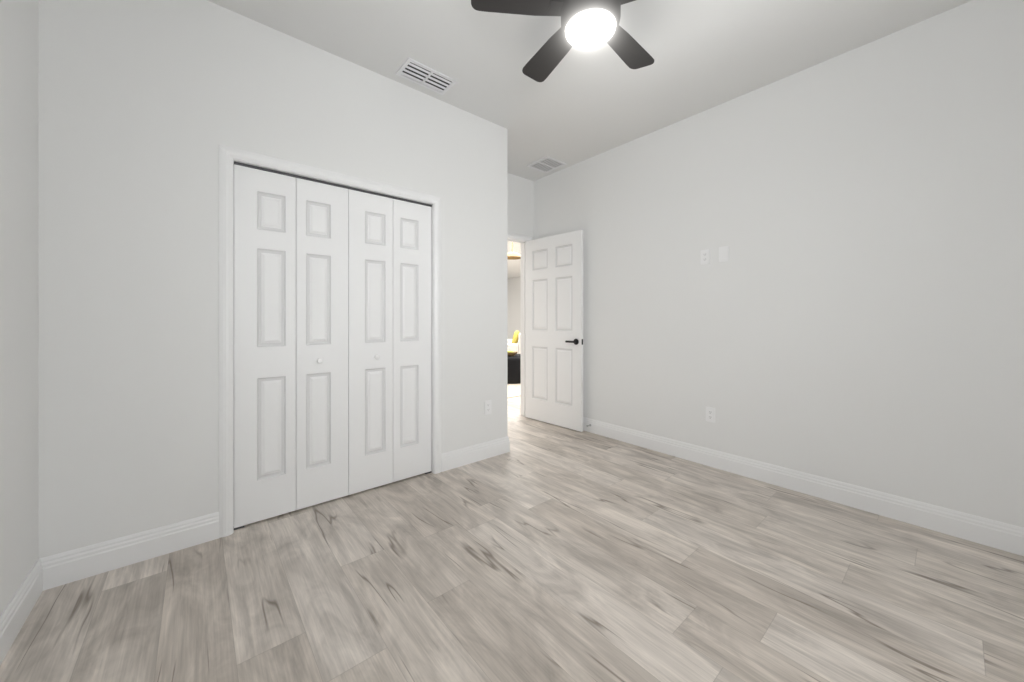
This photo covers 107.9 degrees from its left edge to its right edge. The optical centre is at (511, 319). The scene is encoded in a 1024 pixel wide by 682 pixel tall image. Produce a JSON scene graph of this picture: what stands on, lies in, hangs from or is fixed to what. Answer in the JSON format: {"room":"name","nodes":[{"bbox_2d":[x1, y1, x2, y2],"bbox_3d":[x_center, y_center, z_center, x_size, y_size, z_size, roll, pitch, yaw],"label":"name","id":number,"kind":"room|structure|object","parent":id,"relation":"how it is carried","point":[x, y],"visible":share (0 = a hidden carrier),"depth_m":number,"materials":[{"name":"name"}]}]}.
{"room":"empty bedroom","nodes":[
{"label":"empty bedroom","id":0,"kind":"room"},
{"bbox_2d":[0,0,38,615],"bbox_3d":[-1.135,-0.258,0.452,0.120,2.815,4.582,0,0,-40],"label":"wall","id":1,"kind":"structure","parent":0,"point":[19,288],"depth_m":1.41,"materials":[{"name":"white paint"}]},
{"bbox_2d":[0,557,47,664],"bbox_3d":[-0.854,1.083,0.224,0.014,0.135,3.570,0,0,-40],"label":"baseboard","id":2,"kind":"structure","parent":1,"relation":"attached to","point":[20,606],"depth_m":1.40,"materials":[{"name":"white wood"}]},
{"bbox_2d":[39,0,506,558],"bbox_3d":[-1.064,-0.258,2.462,2.582,2.815,0.120,0,0,-40],"label":"wall","id":3,"kind":"structure","parent":0,"point":[147,108],"depth_m":1.85,"materials":[{"name":"white paint"}]},
{"bbox_2d":[47,512,218,588],"bbox_3d":[-1.766,1.083,1.781,0.573,0.135,0.014,0,0,-40],"label":"baseboard","id":4,"kind":"structure","parent":3,"relation":"attached to","point":[52,571],"depth_m":1.75,"materials":[{"name":"white wood"}]},
{"bbox_2d":[234,162,431,529],"bbox_3d":[-1.060,0.143,2.416,1.198,2.014,0.071,0,0,-40],"label":"closet bifold doors","id":5,"kind":"structure","parent":3,"relation":"in","point":[332,341],"depth_m":2.33,"materials":[{"name":"white painted wood"}]},
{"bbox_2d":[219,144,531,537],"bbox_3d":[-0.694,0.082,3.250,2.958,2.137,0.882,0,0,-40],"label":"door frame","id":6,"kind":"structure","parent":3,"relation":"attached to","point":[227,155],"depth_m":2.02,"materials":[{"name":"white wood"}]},
{"bbox_2d":[441,436,509,471],"bbox_3d":[-0.286,1.083,3.031,0.653,0.135,0.014,0,0,-40],"label":"baseboard","id":7,"kind":"structure","parent":3,"relation":"attached to","point":[453,459],"depth_m":3.01,"materials":[{"name":"white wood"}]},
{"bbox_2d":[485,400,491,414],"bbox_3d":[-0.199,0.730,3.109,0.070,0.115,0.008,0,0,-40],"label":"outlet","id":8,"kind":"object","parent":3,"relation":"attached to","point":[488,406],"visible":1,"depth_m":3.11,"materials":[{"name":"white plastic"}]},
{"bbox_2d":[0,396,1023,681],"bbox_3d":[0.058,1.175,6.787,10.120,0.050,12.720,0,0,-40],"label":"floor","id":9,"kind":"structure","parent":0,"point":[540,551],"depth_m":1.57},
{"bbox_2d":[507,383,520,397],"bbox_3d":[-0.012,1.144,6.807,2.000,0.012,2.000,0,0,-40],"label":"rug","id":10,"kind":"object","parent":9,"relation":"on","point":[513,390],"depth_m":6.00,"materials":[{"name":"white"}]},
{"bbox_2d":[507,354,520,383],"bbox_3d":[0.007,0.901,7.033,0.860,0.470,0.860,0,0,-40],"label":"ottoman","id":11,"kind":"object","parent":10,"relation":"on","point":[514,369],"visible":0.33,"depth_m":6.61,"materials":[{"name":"black fabric"}]},
{"bbox_2d":[507,350,517,355],"bbox_3d":[-0.038,0.616,6.916,0.300,0.100,0.300,0,0,-40],"label":"fruit bowl","id":12,"kind":"object","parent":11,"relation":"on","point":[511,353],"visible":0.81,"depth_m":6.83,"materials":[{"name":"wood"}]},
{"bbox_2d":[507,333,520,353],"bbox_3d":[-0.022,0.725,9.221,0.900,0.850,2.100,0,0,5],"label":"sofa","id":13,"kind":"object","parent":9,"relation":"on","point":[513,347],"visible":0.06,"depth_m":8.17,"materials":[{"name":"white fabric"}]},
{"bbox_2d":[512,330,519,343],"bbox_3d":[0.097,0.465,9.562,0.371,0.392,0.371,0,0,-40],"label":"pillow","id":14,"kind":"object","parent":13,"relation":"on","point":[515,337],"visible":0.69,"depth_m":9.36,"materials":[{"name":"yellow fabric"}]},
{"bbox_2d":[507,277,520,338],"bbox_3d":[2.451,-0.258,11.888,0.120,2.815,8.258,0,0,-40],"label":"wall","id":15,"kind":"structure","parent":0,"point":[513,304],"depth_m":14.62,"materials":[{"name":"white paint"}]},
{"bbox_2d":[507,173,533,239],"bbox_3d":[-1.154,-0.258,3.357,3.600,2.815,0.120,0,0,-40],"label":"wall","id":16,"kind":"structure","parent":0,"point":[520,205],"depth_m":4.34,"materials":[{"name":"white paint"}]},
{"bbox_2d":[208,0,971,277],"bbox_3d":[0.058,-1.690,6.787,10.120,0.050,12.720,0,0,-40],"label":"ceiling","id":17,"kind":"structure","parent":0,"point":[576,105],"depth_m":2.31,"materials":[{"name":"white paint"}]},
{"bbox_2d":[396,57,456,94],"bbox_3d":[-0.583,-1.661,2.554,0.360,0.017,0.200,0,0,-40],"label":"ceiling vent","id":18,"kind":"object","parent":17,"relation":"in","point":[418,73],"visible":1,"depth_m":2.54,"materials":[{"name":"white metal"}]},
{"bbox_2d":[507,242,520,259],"bbox_3d":[0.007,-1.417,7.033,0.400,0.495,0.400,0,0,-40],"label":"pendant lamp","id":19,"kind":"object","parent":17,"relation":"hanging from","point":[512,255],"visible":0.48,"depth_m":7.03,"materials":[{"name":"white glass"}]},
{"bbox_2d":[527,156,566,172],"bbox_3d":[0.371,-1.661,3.995,0.300,0.014,0.310,0,0,-40],"label":"ceiling vent","id":20,"kind":"object","parent":17,"relation":"in","point":[546,164],"visible":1,"depth_m":3.98,"materials":[{"name":"white metal"}]},
{"bbox_2d":[471,0,653,81],"bbox_3d":[0.390,-1.509,1.813,1.082,0.312,1.104,0,0,-40],"label":"ceiling fan","id":21,"kind":"object","parent":17,"relation":"hanging from","point":[588,24],"visible":1,"depth_m":1.78,"materials":[{"name":"black"}]},
{"bbox_2d":[534,0,1023,527],"bbox_3d":[1.706,-0.258,2.853,0.120,2.815,4.582,0,0,-40],"label":"wall","id":22,"kind":"structure","parent":0,"point":[850,312],"depth_m":2.35,"materials":[{"name":"white paint"}]},
{"bbox_2d":[525,230,582,431],"bbox_3d":[0.435,0.111,4.100,0.096,2.063,0.812,0,0,-40],"label":"door","id":23,"kind":"structure","parent":22,"relation":"in","point":[554,329],"depth_m":4.05,"materials":[{"name":"white wood"}]},
{"bbox_2d":[701,249,709,264],"bbox_3d":[1.534,-0.500,2.959,0.008,0.115,0.070,0,0,-40],"label":"electrical outlet","id":24,"kind":"object","parent":22,"relation":"attached to","point":[705,256],"visible":1,"depth_m":2.95,"materials":[{"name":"white plastic"}]},
{"bbox_2d":[706,407,714,422],"bbox_3d":[1.559,0.745,2.928,0.008,0.115,0.070,0,0,-40],"label":"electrical outlet","id":25,"kind":"object","parent":22,"relation":"attached to","point":[710,414],"visible":1,"depth_m":2.92,"materials":[{"name":"white plastic"}]},
{"bbox_2d":[719,246,728,261],"bbox_3d":[1.622,-0.505,2.854,0.007,0.115,0.070,0,0,-40],"label":"switch plate","id":26,"kind":"object","parent":22,"relation":"attached to","point":[723,253],"visible":1,"depth_m":2.85,"materials":[{"name":"white plastic"}]},
{"bbox_2d":[583,417,1023,555],"bbox_3d":[1.649,1.083,2.805,0.030,0.135,4.342,0,0,-40],"label":"baseboard","id":27,"kind":"structure","parent":22,"relation":"attached to","point":[977,529],"depth_m":2.32,"materials":[{"name":"white wood"}]}
]}

